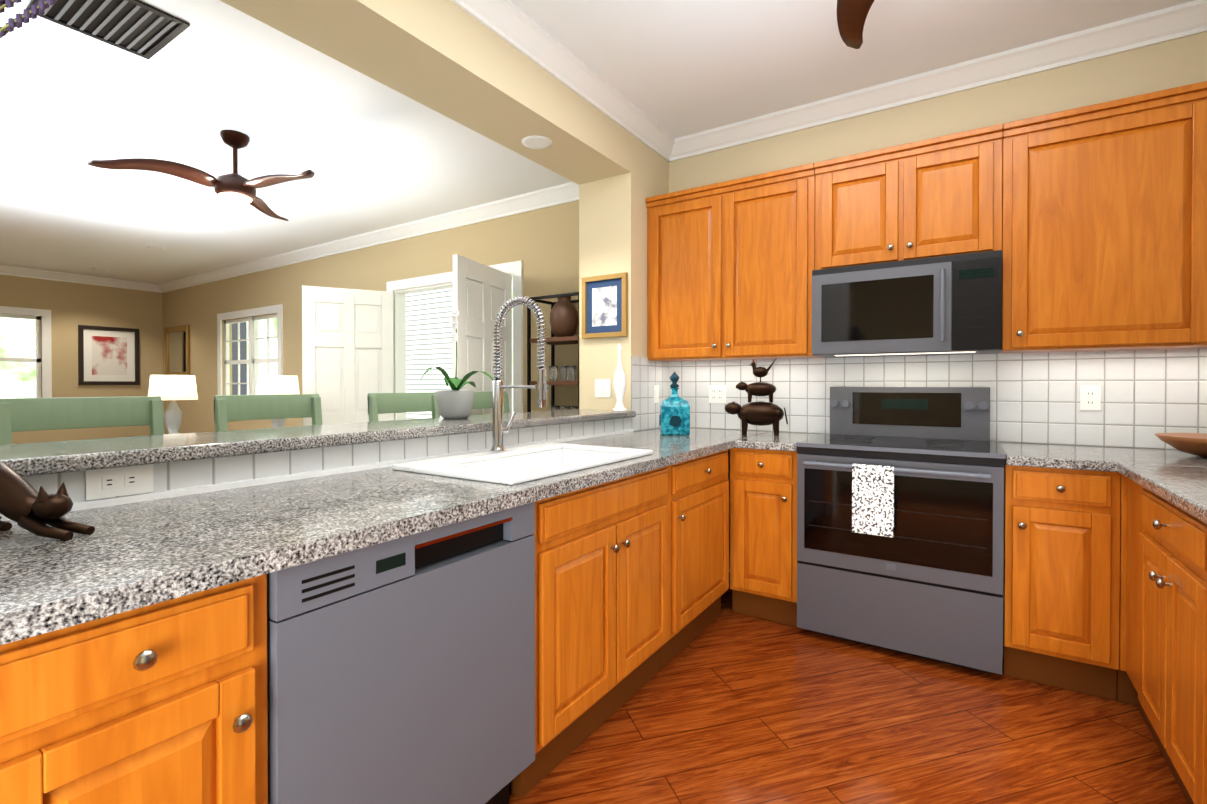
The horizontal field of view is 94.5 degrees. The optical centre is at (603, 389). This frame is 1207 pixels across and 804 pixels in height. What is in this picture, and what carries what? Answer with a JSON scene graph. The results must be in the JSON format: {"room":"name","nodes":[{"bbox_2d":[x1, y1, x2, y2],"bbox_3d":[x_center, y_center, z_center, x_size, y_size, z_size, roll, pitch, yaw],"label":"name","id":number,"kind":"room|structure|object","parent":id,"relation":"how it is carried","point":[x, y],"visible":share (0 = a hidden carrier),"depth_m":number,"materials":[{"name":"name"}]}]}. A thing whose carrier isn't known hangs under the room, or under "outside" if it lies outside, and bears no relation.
{"room":"kitchen","nodes":[
{"label":"kitchen","id":0,"kind":"room"},
{"bbox_2d":[0,274,163,443],"bbox_3d":[-8.493,-0.194,5.878,0.120,2.720,6.350,0,1,33],"label":"wall","id":1,"kind":"structure","parent":0,"point":[71,306],"depth_m":7.73,"materials":[{"name":"beige paint"}]},
{"bbox_2d":[0,306,51,397],"bbox_3d":[-7.611,-0.397,7.134,0.120,1.314,0.840,0,1,33],"label":"window","id":2,"kind":"structure","parent":1,"relation":"in","point":[23,313],"depth_m":7.38,"materials":[{"name":"white wood"}]},
{"bbox_2d":[0,265,161,292],"bbox_3d":[-8.405,-1.498,5.810,0.090,0.110,6.350,0,1,33],"label":"crown molding","id":3,"kind":"structure","parent":1,"relation":"attached to","point":[59,276],"depth_m":7.63,"materials":[{"name":"white wood"}]},
{"bbox_2d":[78,325,139,384],"bbox_3d":[-7.039,-0.473,7.960,0.028,0.825,0.670,0,1,33],"label":"framed picture","id":4,"kind":"object","parent":1,"relation":"attached to","point":[108,355],"visible":1,"depth_m":7.94,"materials":[{"name":"brown"}]},
{"bbox_2d":[0,0,572,283],"bbox_3d":[-5.113,-1.586,3.655,8.200,0.100,6.590,0,1,33],"label":"ceiling","id":5,"kind":"structure","parent":0,"point":[373,154],"depth_m":3.61,"materials":[{"name":"white paint"}]},
{"bbox_2d":[26,0,189,59],"bbox_3d":[-2.020,-1.520,2.282,0.440,0.010,0.400,0,1,33],"label":"ceiling vent","id":6,"kind":"object","parent":5,"relation":"in","point":[142,29],"visible":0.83,"depth_m":2.31,"materials":[{"name":"black metal"}]},
{"bbox_2d":[147,246,166,249],"bbox_3d":[-4.923,-1.553,6.154,0.170,0.006,0.170,0,1,33],"label":"recessed light","id":7,"kind":"object","parent":5,"relation":"in","point":[156,248],"visible":1,"depth_m":6.15,"materials":[{"name":"white"}]},
{"bbox_2d":[87,130,314,220],"bbox_3d":[-2.158,-1.334,3.272,1.086,0.398,1.137,0,1,33],"label":"room ceiling fan","id":8,"kind":"object","parent":5,"relation":"hanging from","point":[234,187],"visible":1,"depth_m":3.28,"materials":[{"name":"brown metal"}]},
{"bbox_2d":[163,200,578,433],"bbox_3d":[-3.341,-0.198,6.373,8.200,2.720,0.120,0,1,33],"label":"wall","id":9,"kind":"structure","parent":0,"point":[542,244],"depth_m":5.56,"materials":[{"name":"beige paint"}]},
{"bbox_2d":[165,325,189,374],"bbox_3d":[-6.249,-0.547,8.182,0.810,0.750,0.028,0,1,33],"label":"mirror","id":10,"kind":"object","parent":9,"relation":"attached to","point":[177,350],"visible":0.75,"depth_m":8.17,"materials":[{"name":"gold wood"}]},
{"bbox_2d":[217,304,282,394],"bbox_3d":[-4.457,-0.356,7.059,1.680,1.294,0.150,0,1,33],"label":"window","id":11,"kind":"structure","parent":9,"relation":"in","point":[253,361],"depth_m":7.04,"materials":[{"name":"white wood"}]},
{"bbox_2d":[302,285,393,425],"bbox_3d":[-2.393,0.110,5.246,0.439,2.098,0.689,0,1,33],"label":"door leaf","id":12,"kind":"structure","parent":9,"relation":"in","point":[347,351],"depth_m":5.21,"materials":[{"name":"white wood"}]},
{"bbox_2d":[158,182,578,292],"bbox_3d":[-3.349,-1.502,6.241,8.080,0.110,0.090,0,1,33],"label":"crown molding","id":13,"kind":"structure","parent":9,"relation":"attached to","point":[545,198],"depth_m":5.28,"materials":[{"name":"white wood"}]},
{"bbox_2d":[386,260,522,419],"bbox_3d":[-1.359,0.063,5.066,1.750,2.220,0.140,0,1,33],"label":"door frame","id":14,"kind":"structure","parent":9,"relation":"attached to","point":[400,289],"depth_m":5.17,"materials":[{"name":"white wood"}]},
{"bbox_2d":[453,254,511,415],"bbox_3d":[-0.879,0.119,4.207,0.262,2.098,0.760,0,1,33],"label":"door leaf","id":15,"kind":"structure","parent":9,"relation":"in","point":[482,293],"depth_m":4.12,"materials":[{"name":"white wood"}]},
{"bbox_2d":[220,0,668,431],"bbox_3d":[-0.621,-0.238,2.677,0.400,3.140,3.584,0,1,33],"label":"wall","id":16,"kind":"structure","parent":0,"point":[450,59],"depth_m":2.79,"materials":[{"name":"beige paint"}]},
{"bbox_2d":[522,135,552,148],"bbox_3d":[-0.365,-1.358,3.077,0.170,0.006,0.170,0,1,33],"label":"recessed light","id":17,"kind":"object","parent":16,"relation":"in","point":[537,142],"visible":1,"depth_m":3.07,"materials":[{"name":"white plastic"}]},
{"bbox_2d":[451,0,674,161],"bbox_3d":[-0.973,-1.645,1.680,0.090,0.110,5.380,0,1,33],"label":"crown molding","id":18,"kind":"structure","parent":16,"relation":"attached to","point":[513,25],"depth_m":2.85,"materials":[{"name":"white"}]},
{"bbox_2d":[595,379,610,397],"bbox_3d":[-0.006,-0.006,3.636,0.121,0.120,0.008,0,1,33],"label":"light switch","id":19,"kind":"object","parent":16,"relation":"attached to","point":[602,388],"visible":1,"depth_m":3.63,"materials":[{"name":"white plastic"}]},
{"bbox_2d":[582,272,627,338],"bbox_3d":[0.004,-0.535,3.611,0.340,0.400,0.028,0,1,33],"label":"framed picture","id":20,"kind":"object","parent":16,"relation":"attached to","point":[604,306],"visible":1,"depth_m":3.61,"materials":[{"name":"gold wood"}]},
{"bbox_2d":[509,572,1187,803],"bbox_3d":[0.067,1.300,0.425,3.230,0.100,7.180,0,1,33],"label":"floor","id":21,"kind":"structure","parent":0,"point":[727,706],"depth_m":1.98,"materials":[{"name":"laminate"}]},
{"bbox_2d":[0,574,267,803],"bbox_3d":[-0.997,0.788,1.049,0.739,0.915,0.393,0,1,33],"label":"base cabinet","id":22,"kind":"object","parent":21,"relation":"on","point":[164,702],"visible":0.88,"depth_m":0.87,"materials":[{"name":"brown wood"}]},
{"bbox_2d":[267,502,534,803],"bbox_3d":[-0.660,0.785,1.508,0.622,0.912,0.733,0,1,33],"label":"dishwasher","id":23,"kind":"object","parent":21,"relation":"on","point":[401,670],"visible":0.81,"depth_m":1.27,"materials":[{"name":"silver metal"}]},
{"bbox_2d":[509,466,668,798],"bbox_3d":[-0.234,0.778,2.214,0.739,0.915,0.903,0,1,33],"label":"base cabinet","id":24,"kind":"object","parent":21,"relation":"on","point":[601,594],"visible":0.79,"depth_m":1.92,"materials":[{"name":"brown wood"}]},
{"bbox_2d":[0,428,770,644],"bbox_3d":[-0.176,0.300,2.315,0.725,0.040,3.451,0,1,33],"label":"countertop","id":25,"kind":"structure","parent":24,"relation":"on","point":[122,558],"depth_m":1.17,"materials":[{"name":"stone"}]},
{"bbox_2d":[0,460,94,540],"bbox_3d":[-1.179,0.214,1.114,0.319,0.153,0.182,0,1,33],"label":"cat figurine","id":26,"kind":"object","parent":25,"relation":"on","point":[25,504],"visible":1,"depth_m":1.08,"materials":[{"name":"brown"}]},
{"bbox_2d":[490,296,547,451],"bbox_3d":[-0.328,-0.059,2.286,0.293,0.638,0.123,0,1,33],"label":"faucet","id":27,"kind":"object","parent":25,"relation":"on","point":[499,430],"visible":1,"depth_m":2.30,"materials":[{"name":"silver metal"}]},
{"bbox_2d":[392,442,652,484],"bbox_3d":[-0.265,0.366,2.175,0.564,0.210,0.887,0,1,33],"label":"sink","id":28,"kind":"object","parent":25,"relation":"in","point":[514,465],"visible":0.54,"depth_m":2.20,"materials":[{"name":"white ceramic"}]},
{"bbox_2d":[659,371,689,435],"bbox_3d":[0.423,0.082,3.344,0.175,0.378,0.175,0,0,3],"label":"decanter","id":29,"kind":"object","parent":25,"relation":"on","point":[674,417],"visible":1,"depth_m":3.27,"materials":[{"name":"blue glass"}]},
{"bbox_2d":[724,358,787,435],"bbox_3d":[0.898,0.045,3.293,0.350,0.454,0.172,0,1,33],"label":"figurine","id":30,"kind":"object","parent":25,"relation":"on","point":[760,413],"visible":1,"depth_m":3.25,"materials":[{"name":"brown metal"}]},
{"bbox_2d":[660,450,728,669],"bbox_3d":[0.211,0.773,2.894,0.739,0.915,0.719,0,1,33],"label":"base cabinet","id":31,"kind":"object","parent":21,"relation":"on","point":[698,495],"visible":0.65,"depth_m":2.64,"materials":[{"name":"brown wood"}]},
{"bbox_2d":[730,448,797,626],"bbox_3d":[1.004,0.770,3.193,0.363,0.915,0.707,0,1,33],"label":"base cabinet","id":32,"kind":"object","parent":21,"relation":"on","point":[763,534],"visible":0.79,"depth_m":2.93,"materials":[{"name":"brown wood"}]},
{"bbox_2d":[734,432,819,451],"bbox_3d":[1.021,0.293,3.184,0.327,0.040,0.685,0,1,33],"label":"countertop","id":33,"kind":"structure","parent":32,"relation":"on","point":[784,441],"depth_m":2.97,"materials":[{"name":"stone"}]},
{"bbox_2d":[796,387,1005,674],"bbox_3d":[1.491,0.611,2.824,0.852,1.240,0.772,0,1,33],"label":"range","id":34,"kind":"object","parent":21,"relation":"on","point":[926,581],"visible":0.98,"depth_m":2.57,"materials":[{"name":"grey metal"}]},
{"bbox_2d":[852,463,893,537],"bbox_3d":[1.229,0.503,2.547,0.170,0.316,0.034,0,1,33],"label":"hanging towel","id":35,"kind":"object","parent":34,"relation":"hanging from","point":[872,499],"visible":0.96,"depth_m":2.53,"materials":[{"name":"white fabric"}]},
{"bbox_2d":[1002,463,1120,700],"bbox_3d":[2.023,0.776,2.526,0.365,0.915,0.707,0,1,33],"label":"base cabinet","id":36,"kind":"object","parent":21,"relation":"on","point":[1061,620],"visible":0.83,"depth_m":2.26,"materials":[{"name":"brown wood"}]},
{"bbox_2d":[1000,442,1206,472],"bbox_3d":[2.293,0.300,2.351,1.002,0.040,0.685,0,1,33],"label":"countertop","id":37,"kind":"structure","parent":36,"relation":"on","point":[1094,458],"depth_m":2.32,"materials":[{"name":"stone"}]},
{"bbox_2d":[1155,433,1206,457],"bbox_3d":[2.518,0.237,2.290,0.370,0.085,0.370,0,1,33],"label":"bowl","id":38,"kind":"object","parent":37,"relation":"on","point":[1193,443],"visible":1,"depth_m":2.29,"materials":[{"name":"brown wood"}]},
{"bbox_2d":[1117,474,1158,746],"bbox_3d":[2.389,0.779,2.162,0.642,0.915,0.916,0,1,33],"label":"cabinet filler","id":39,"kind":"object","parent":21,"relation":"on","point":[1132,526],"visible":0.27,"depth_m":2.13,"materials":[{"name":"brown wood"}]},
{"bbox_2d":[1138,488,1206,803],"bbox_3d":[1.931,0.784,1.493,0.677,0.915,0.700,0,1,33],"label":"base cabinet","id":40,"kind":"object","parent":21,"relation":"on","point":[1172,662],"visible":1,"depth_m":1.60,"materials":[{"name":"brown wood"}]},
{"bbox_2d":[509,0,1194,138],"bbox_3d":[0.271,-1.743,0.877,3.050,0.100,5.600,0,1,33],"label":"ceiling","id":41,"kind":"structure","parent":0,"point":[674,69],"depth_m":2.74,"materials":[{"name":"white paint"}]},
{"bbox_2d":[837,0,874,48],"bbox_3d":[1.030,-1.500,1.611,1.018,0.398,1.094,0,1,33],"label":"kitchen ceiling fan","id":42,"kind":"object","parent":41,"relation":"hanging from","point":[851,16],"visible":1,"depth_m":2.11,"materials":[{"name":"brown wood"}]},
{"bbox_2d":[669,32,1206,571],"bbox_3d":[1.771,-0.192,3.182,3.050,3.040,0.120,0,1,33],"label":"wall","id":43,"kind":"structure","parent":0,"point":[1179,62],"depth_m":2.99,"materials":[{"name":"beige paint"}]},
{"bbox_2d":[645,163,823,361],"bbox_3d":[0.804,-0.722,3.512,1.061,1.065,0.361,0,1,33],"label":"upper cabinet","id":44,"kind":"object","parent":43,"relation":"attached to","point":[730,265],"visible":0.96,"depth_m":3.35,"materials":[{"name":"brown wood"}]},
{"bbox_2d":[814,124,1002,269],"bbox_3d":[1.605,-0.953,2.985,0.850,0.595,0.361,0,1,33],"label":"upper cabinet","id":45,"kind":"object","parent":43,"relation":"attached to","point":[935,197],"visible":0.96,"depth_m":2.83,"materials":[{"name":"brown wood"}]},
{"bbox_2d":[812,250,1001,357],"bbox_3d":[1.583,-0.416,2.956,0.846,0.465,0.438,0,1,33],"label":"microwave","id":46,"kind":"object","parent":45,"relation":"attached to","point":[947,305],"visible":1,"depth_m":2.79,"materials":[{"name":"grey metal"}]},
{"bbox_2d":[669,349,1206,449],"bbox_3d":[1.689,0.033,3.161,2.922,0.480,0.008,0,1,33],"label":"wall tile","id":47,"kind":"structure","parent":43,"relation":"attached to","point":[1146,395],"depth_m":2.85,"materials":[{"name":"white tile"}]},
{"bbox_2d":[709,385,725,402],"bbox_3d":[0.765,0.033,3.756,0.121,0.120,0.008,0,1,33],"label":"electrical outlet plate","id":48,"kind":"object","parent":47,"relation":"attached to","point":[717,393],"visible":1,"depth_m":3.75,"materials":[{"name":"white plastic"}]},
{"bbox_2d":[1080,385,1100,409],"bbox_3d":[2.363,0.042,2.709,0.075,0.120,0.008,0,1,33],"label":"electrical outlet plate","id":49,"kind":"object","parent":47,"relation":"attached to","point":[1090,397],"visible":1,"depth_m":2.71,"materials":[{"name":"white plastic"}]},
{"bbox_2d":[670,0,1206,161],"bbox_3d":[1.664,-1.657,3.115,2.930,0.110,0.090,0,1,33],"label":"crown molding","id":50,"kind":"structure","parent":43,"relation":"attached to","point":[1187,19],"depth_m":2.94,"materials":[{"name":"white"}]},
{"bbox_2d":[999,81,1206,353],"bbox_3d":[2.264,-0.715,2.555,0.723,1.065,0.361,0,1,33],"label":"upper cabinet","id":51,"kind":"object","parent":43,"relation":"attached to","point":[1104,226],"visible":0.96,"depth_m":2.43,"materials":[{"name":"brown wood"}]},
{"bbox_3d":[-4.958,1.254,3.714,8.780,0.140,7.180,0,1,33],"label":"floor","id":52,"kind":"structure","parent":0,"visible":0},
{"bbox_2d":[0,396,163,444],"bbox_3d":[-1.829,0.615,2.043,0.480,1.165,0.500,0,1,33],"label":"bar stool","id":53,"kind":"object","parent":52,"relation":"on","point":[26,414],"visible":0.21,"depth_m":2.15,"materials":[{"name":"green"}]},
{"bbox_2d":[214,394,322,430],"bbox_3d":[-1.456,0.610,2.612,0.480,1.165,0.500,0,1,33],"label":"bar stool","id":54,"kind":"object","parent":52,"relation":"on","point":[245,407],"visible":0.23,"depth_m":2.71,"materials":[{"name":"green"}]},
{"bbox_2d":[367,392,439,421],"bbox_3d":[-1.035,0.605,3.256,0.480,1.165,0.500,0,1,33],"label":"bar stool","id":55,"kind":"object","parent":52,"relation":"on","point":[380,403],"visible":0.15,"depth_m":3.37,"materials":[{"name":"green"}]},
{"bbox_2d":[472,391,509,413],"bbox_3d":[-0.684,0.601,3.792,0.480,1.165,0.500,0,1,33],"label":"bar stool","id":56,"kind":"object","parent":52,"relation":"on","point":[482,400],"visible":0.04,"depth_m":3.96,"materials":[{"name":"green"}]},
{"bbox_2d":[527,292,578,411],"bbox_3d":[-0.276,0.256,4.084,0.480,1.850,0.300,0,1,33],"label":"shelving unit","id":57,"kind":"object","parent":52,"relation":"on","point":[552,340],"visible":0.23,"depth_m":4.08,"materials":[{"name":"brown wood"}]},
{"bbox_2d":[549,366,577,410],"bbox_3d":[-0.261,0.040,4.078,0.300,0.420,0.118,0,1,33],"label":"glassware","id":58,"kind":"object","parent":57,"relation":"on","point":[567,373],"visible":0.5,"depth_m":4.07,"materials":[{"name":"clear glass"}]},
{"bbox_2d":[550,296,577,336],"bbox_3d":[-0.287,-0.520,4.061,0.210,0.300,0.210,0,1,33],"label":"vase","id":59,"kind":"object","parent":57,"relation":"on","point":[563,317],"visible":0.81,"depth_m":3.99,"materials":[{"name":"brown ceramic"}]},
{"bbox_3d":[-3.520,0.787,4.573,0.900,0.780,0.400,0,1,33],"label":"console table","id":60,"kind":"object","parent":52,"relation":"on","visible":0},
{"bbox_2d":[148,375,197,434],"bbox_3d":[-3.520,0.141,4.568,0.330,0.510,0.330,0,1,33],"label":"table lamp","id":61,"kind":"object","parent":60,"relation":"on","point":[172,388],"visible":0.88,"depth_m":4.49,"materials":[{"name":"grey"}]},
{"bbox_3d":[-2.795,0.785,4.804,0.500,0.780,0.400,0,1,33],"label":"console table","id":62,"kind":"object","parent":52,"relation":"on","visible":0},
{"bbox_2d":[256,375,299,427],"bbox_3d":[-2.795,0.140,4.799,0.330,0.510,0.330,0,1,33],"label":"table lamp","id":63,"kind":"object","parent":62,"relation":"on","point":[271,384],"visible":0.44,"depth_m":4.68,"materials":[{"name":"grey fabric"}]},
{"bbox_3d":[-1.853,-0.217,0.137,1.120,3.140,2.016,0,1,33],"label":"wall","id":64,"kind":"structure","parent":0,"visible":0},
{"bbox_2d":[0,0,55,37],"bbox_3d":[-0.740,-0.341,0.642,0.179,0.588,0.176,0,1,33],"label":"bundle","id":65,"kind":"object","parent":64,"relation":"hanging from","point":[39,7],"visible":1,"depth_m":0.66,"materials":[{"name":"purple"}]},
{"bbox_3d":[1.505,0.789,0.843,0.677,0.915,0.850,0,1,33],"label":"base cabinet","id":66,"kind":"object","parent":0,"visible":0},
{"bbox_2d":[1118,463,1206,523],"bbox_3d":[1.765,0.309,1.227,0.655,0.040,1.775,0,1,33],"label":"countertop","id":67,"kind":"structure","parent":66,"relation":"on","point":[1183,488],"depth_m":1.73,"materials":[{"name":"stone"}]},
{"bbox_3d":[-0.694,0.760,2.345,0.150,1.150,2.934,0,1,33],"label":"wall","id":68,"kind":"structure","parent":0,"visible":0},
{"bbox_2d":[0,409,635,476],"bbox_3d":[-0.792,0.164,2.404,0.475,0.040,2.930,0,1,33],"label":"countertop","id":69,"kind":"structure","parent":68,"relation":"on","point":[32,459],"depth_m":1.70,"materials":[{"name":"stone"}]},
{"bbox_2d":[419,309,493,418],"bbox_3d":[-0.711,-0.118,2.692,0.380,0.519,0.318,0,1,33],"label":"orchid plant","id":70,"kind":"object","parent":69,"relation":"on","point":[455,402],"visible":1,"depth_m":2.65,"materials":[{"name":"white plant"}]},
{"bbox_2d":[613,343,626,410],"bbox_3d":[0.101,-0.075,3.452,0.090,0.420,0.088,0,1,33],"label":"vase","id":71,"kind":"object","parent":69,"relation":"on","point":[619,383],"visible":1,"depth_m":3.43,"materials":[{"name":"white ceramic"}]},
{"bbox_2d":[0,356,668,520],"bbox_3d":[-0.480,0.038,2.511,0.020,0.480,3.456,0,1,33],"label":"wall tile","id":72,"kind":"structure","parent":68,"relation":"attached to","point":[179,478],"depth_m":1.89,"materials":[{"name":"white tile"}]},
{"bbox_2d":[85,464,152,499],"bbox_3d":[-1.207,0.229,1.396,0.008,0.074,0.132,0,1,33],"label":"outlet","id":73,"kind":"object","parent":72,"relation":"attached to","point":[112,482],"visible":0.98,"depth_m":1.39,"materials":[{"name":"white plastic"}]},
{"bbox_2d":[653,385,658,402],"bbox_3d":[0.358,0.033,3.786,0.008,0.120,0.075,0,1,33],"label":"switch plate","id":74,"kind":"object","parent":72,"relation":"attached to","point":[655,393],"visible":1,"depth_m":3.78,"materials":[{"name":"white plastic"}]},
{"label":"outside","id":75,"kind":"structure","parent":0,"visible":0},
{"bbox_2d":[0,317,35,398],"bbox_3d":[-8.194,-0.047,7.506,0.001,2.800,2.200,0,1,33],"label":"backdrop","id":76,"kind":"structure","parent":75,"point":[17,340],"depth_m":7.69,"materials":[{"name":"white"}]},
{"bbox_2d":[247,280,512,412],"bbox_3d":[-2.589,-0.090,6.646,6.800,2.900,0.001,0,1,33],"label":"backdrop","id":77,"kind":"structure","parent":75,"point":[262,328],"depth_m":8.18,"materials":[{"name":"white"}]},
{"bbox_2d":[406,288,452,419],"bbox_3d":[-1.817,0.115,6.047,1.550,2.500,0.001,0,1,33],"label":"window blind","id":78,"kind":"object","parent":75,"point":[429,333],"depth_m":6.11,"materials":[{"name":"white plastic"}]}
]}

